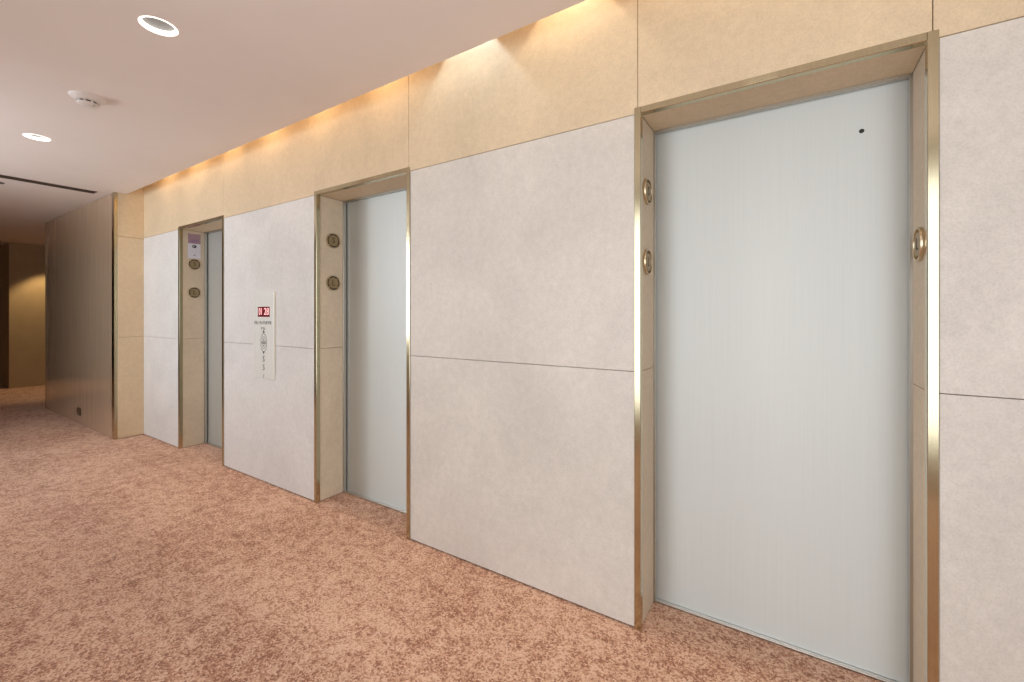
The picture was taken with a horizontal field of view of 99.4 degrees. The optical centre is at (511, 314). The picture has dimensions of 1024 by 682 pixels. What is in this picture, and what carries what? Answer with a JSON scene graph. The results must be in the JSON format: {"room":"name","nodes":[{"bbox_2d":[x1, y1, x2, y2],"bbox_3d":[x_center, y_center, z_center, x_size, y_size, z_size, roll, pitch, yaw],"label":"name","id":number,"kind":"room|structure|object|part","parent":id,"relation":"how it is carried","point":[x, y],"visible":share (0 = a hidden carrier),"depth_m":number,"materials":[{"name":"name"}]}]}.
{"room":"lobby","nodes":[
{"label":"lobby","id":0,"kind":"room"},
{"bbox_2d":[0,242,44,388],"bbox_3d":[-10.682,0.014,11.517,5.550,2.772,4.270,0,0,33],"label":"wall","id":1,"kind":"structure","parent":0,"point":[22,266],"depth_m":8.42,"materials":[{"name":"beige paint"}]},
{"bbox_2d":[117,187,143,438],"bbox_3d":[-4.387,-0.200,5.214,0.300,3.200,0.612,0,0,33],"label":"wall","id":2,"kind":"structure","parent":0,"point":[130,206],"depth_m":4.98,"materials":[{"name":"beige stone"}]},
{"bbox_2d":[0,0,585,245],"bbox_3d":[-4.827,-1.606,6.161,21.200,0.468,6.900,0,0,33],"label":"ceiling","id":3,"kind":"structure","parent":0,"point":[234,74],"depth_m":2.44,"materials":[{"name":"paint"}]},
{"bbox_2d":[22,133,50,140],"bbox_3d":[-3.675,-1.381,3.361,0.150,0.022,0.150,0,0,33],"label":"recessed light","id":4,"kind":"object","parent":3,"relation":"in","point":[31,136],"visible":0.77,"depth_m":3.39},
{"bbox_2d":[0,175,95,193],"bbox_3d":[-5.319,-1.370,3.892,0.132,0.004,2.355,0,0,33],"label":"ceiling vent","id":5,"kind":"object","parent":3,"relation":"in","point":[1,176],"visible":1,"depth_m":4.57,"materials":[{"name":"brown metal"}]},
{"bbox_2d":[68,90,106,108],"bbox_3d":[-2.680,-1.345,2.743,0.176,0.054,0.176,0,0,33],"label":"smoke detector","id":6,"kind":"object","parent":3,"relation":"attached to","point":[89,100],"visible":1,"depth_m":2.71,"materials":[{"name":"white plastic"}]},
{"bbox_2d":[138,16,178,36],"bbox_3d":[-1.682,-1.381,2.067,0.150,0.022,0.150,0,0,33],"label":"recessed light","id":7,"kind":"object","parent":3,"relation":"in","point":[156,25],"visible":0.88,"depth_m":2.09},
{"bbox_2d":[0,385,880,681],"bbox_3d":[-5.899,1.430,4.413,21.300,0.060,11.200,0,0,33],"label":"floor","id":8,"kind":"structure","parent":0,"point":[143,557],"depth_m":2.17,"materials":[{"name":"carpet"}]},
{"bbox_2d":[144,0,1023,681],"bbox_3d":[-0.182,-0.200,2.632,9.566,3.200,0.378,0,0,33],"label":"wall","id":9,"kind":"structure","parent":0,"point":[517,146],"depth_m":2.14,"materials":[{"name":"stone"}]},
{"bbox_2d":[188,233,200,258],"bbox_3d":[-3.395,-0.731,4.641,0.003,0.262,0.117,0,0,33],"label":"paper notice","id":10,"kind":"object","parent":9,"relation":"attached to","point":[194,240],"visible":1,"depth_m":4.64,"materials":[{"name":"white paper"}]},
{"bbox_2d":[188,259,200,269],"bbox_3d":[-3.391,-0.537,4.639,0.013,0.118,0.118,0,0,33],"label":"indicator","id":11,"kind":"object","parent":9,"relation":"attached to","point":[194,264],"visible":1,"depth_m":4.63,"materials":[{"name":"brown metal"}]},
{"bbox_2d":[188,287,200,297],"bbox_3d":[-3.391,-0.235,4.639,0.013,0.118,0.118,0,0,33],"label":"indicator","id":12,"kind":"object","parent":9,"relation":"attached to","point":[194,292],"visible":1,"depth_m":4.63,"materials":[{"name":"gold metal"}]},
{"bbox_2d":[178,215,223,465],"bbox_3d":[-2.997,0.231,4.394,1.008,2.338,0.290,0,0,33],"label":"door","id":13,"kind":"structure","parent":9,"relation":"in","point":[213,240],"depth_m":4.63,"materials":[{"name":"metal"}]},
{"bbox_3d":[-2.931,1.396,4.495,0.932,0.008,0.050,0,0,33],"label":"sill","id":14,"kind":"part","parent":13,"relation":"part of","materials":[{"name":"metal"}]},
{"bbox_2d":[254,291,275,379],"bbox_3d":[-2.059,0.170,3.609,0.312,0.716,0.021,0,0,33],"label":"panel","id":15,"kind":"object","parent":9,"relation":"attached to","point":[264,302],"visible":1,"depth_m":3.58,"materials":[{"name":"silver metal"}]},
{"bbox_2d":[254,321,270,323],"bbox_3d":[-2.071,0.067,3.607,0.263,0.026,0.001,0,0,33],"label":"print","id":16,"kind":"object","parent":15,"relation":"attached to","point":[255,322],"depth_m":3.61,"materials":[{"name":"grey"}]},
{"bbox_2d":[326,233,339,248],"bbox_3d":[-1.374,-0.568,3.338,0.013,0.118,0.118,0,0,33],"label":"indicator","id":17,"kind":"object","parent":9,"relation":"attached to","point":[332,239],"visible":1,"depth_m":3.33,"materials":[{"name":"gold metal"}]},
{"bbox_2d":[326,275,339,290],"bbox_3d":[-1.374,-0.243,3.338,0.013,0.118,0.118,0,0,33],"label":"indicator","id":18,"kind":"object","parent":9,"relation":"attached to","point":[332,282],"visible":1,"depth_m":3.33,"materials":[{"name":"gold metal"}]},
{"bbox_2d":[314,167,410,539],"bbox_3d":[-0.977,0.231,3.087,1.020,2.338,0.290,0,0,33],"label":"door","id":19,"kind":"structure","parent":9,"relation":"in","point":[376,227],"depth_m":3.23,"materials":[{"name":"metal"}]},
{"bbox_3d":[-0.911,1.396,3.188,0.944,0.008,0.050,0,0,33],"label":"sill","id":20,"kind":"part","parent":19,"relation":"part of","materials":[{"name":"metal"}]},
{"bbox_2d":[643,178,652,204],"bbox_3d":[0.627,-0.568,2.005,0.013,0.118,0.118,0,0,33],"label":"indicator","id":21,"kind":"object","parent":9,"relation":"attached to","point":[647,186],"visible":1,"depth_m":1.99,"materials":[{"name":"gold metal"}]},
{"bbox_2d":[643,249,652,274],"bbox_3d":[0.627,-0.243,2.005,0.013,0.118,0.118,0,0,33],"label":"indicator","id":22,"kind":"object","parent":9,"relation":"attached to","point":[647,256],"visible":0.99,"depth_m":1.99,"materials":[{"name":"gold metal"}]},
{"bbox_2d":[634,29,938,681],"bbox_3d":[1.036,0.231,1.784,1.007,2.338,0.290,0,0,33],"label":"door","id":23,"kind":"structure","parent":9,"relation":"in","point":[783,383],"depth_m":1.82,"materials":[{"name":"metal"}]},
{"bbox_3d":[1.101,1.396,1.885,0.931,0.008,0.050,0,0,33],"label":"sill","id":24,"kind":"part","parent":23,"relation":"part of","materials":[{"name":"metal"}]},
{"bbox_2d":[912,227,924,261],"bbox_3d":[1.406,-0.243,1.501,0.013,0.118,0.118,0,0,33],"label":"indicator","id":25,"kind":"object","parent":9,"relation":"attached to","point":[918,243],"visible":0.99,"depth_m":1.49,"materials":[{"name":"gold metal"}]},
{"bbox_3d":[-4.637,0.014,7.580,2.690,2.772,4.312,0,0,33],"label":"wall","id":26,"kind":"structure","parent":0,"visible":0},
{"bbox_2d":[45,192,116,439],"bbox_3d":[-5.680,0.014,5.710,3.010,2.768,0.100,0,0,33],"label":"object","id":27,"kind":"object","parent":26,"relation":"attached to","point":[81,243],"visible":1,"depth_m":5.47,"materials":[{"name":"brown wood"}]},
{"bbox_3d":[-6.932,0.014,6.521,0.028,2.768,0.100,0,0,33],"label":"edge trim","id":28,"kind":"part","parent":27,"relation":"part of","materials":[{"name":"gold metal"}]},
{"bbox_2d":[77,407,80,415],"bbox_3d":[-5.548,1.240,5.563,0.146,0.092,0.010,0,0,33],"label":"wall socket","id":29,"kind":"object","parent":27,"relation":"attached to","point":[78,409],"visible":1,"depth_m":5.54,"materials":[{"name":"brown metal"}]},
{"bbox_3d":[-4.468,0.014,4.884,0.077,2.768,0.029,0,0,33],"label":"edge trim","id":30,"kind":"part","parent":27,"relation":"part of","materials":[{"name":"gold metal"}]}
]}

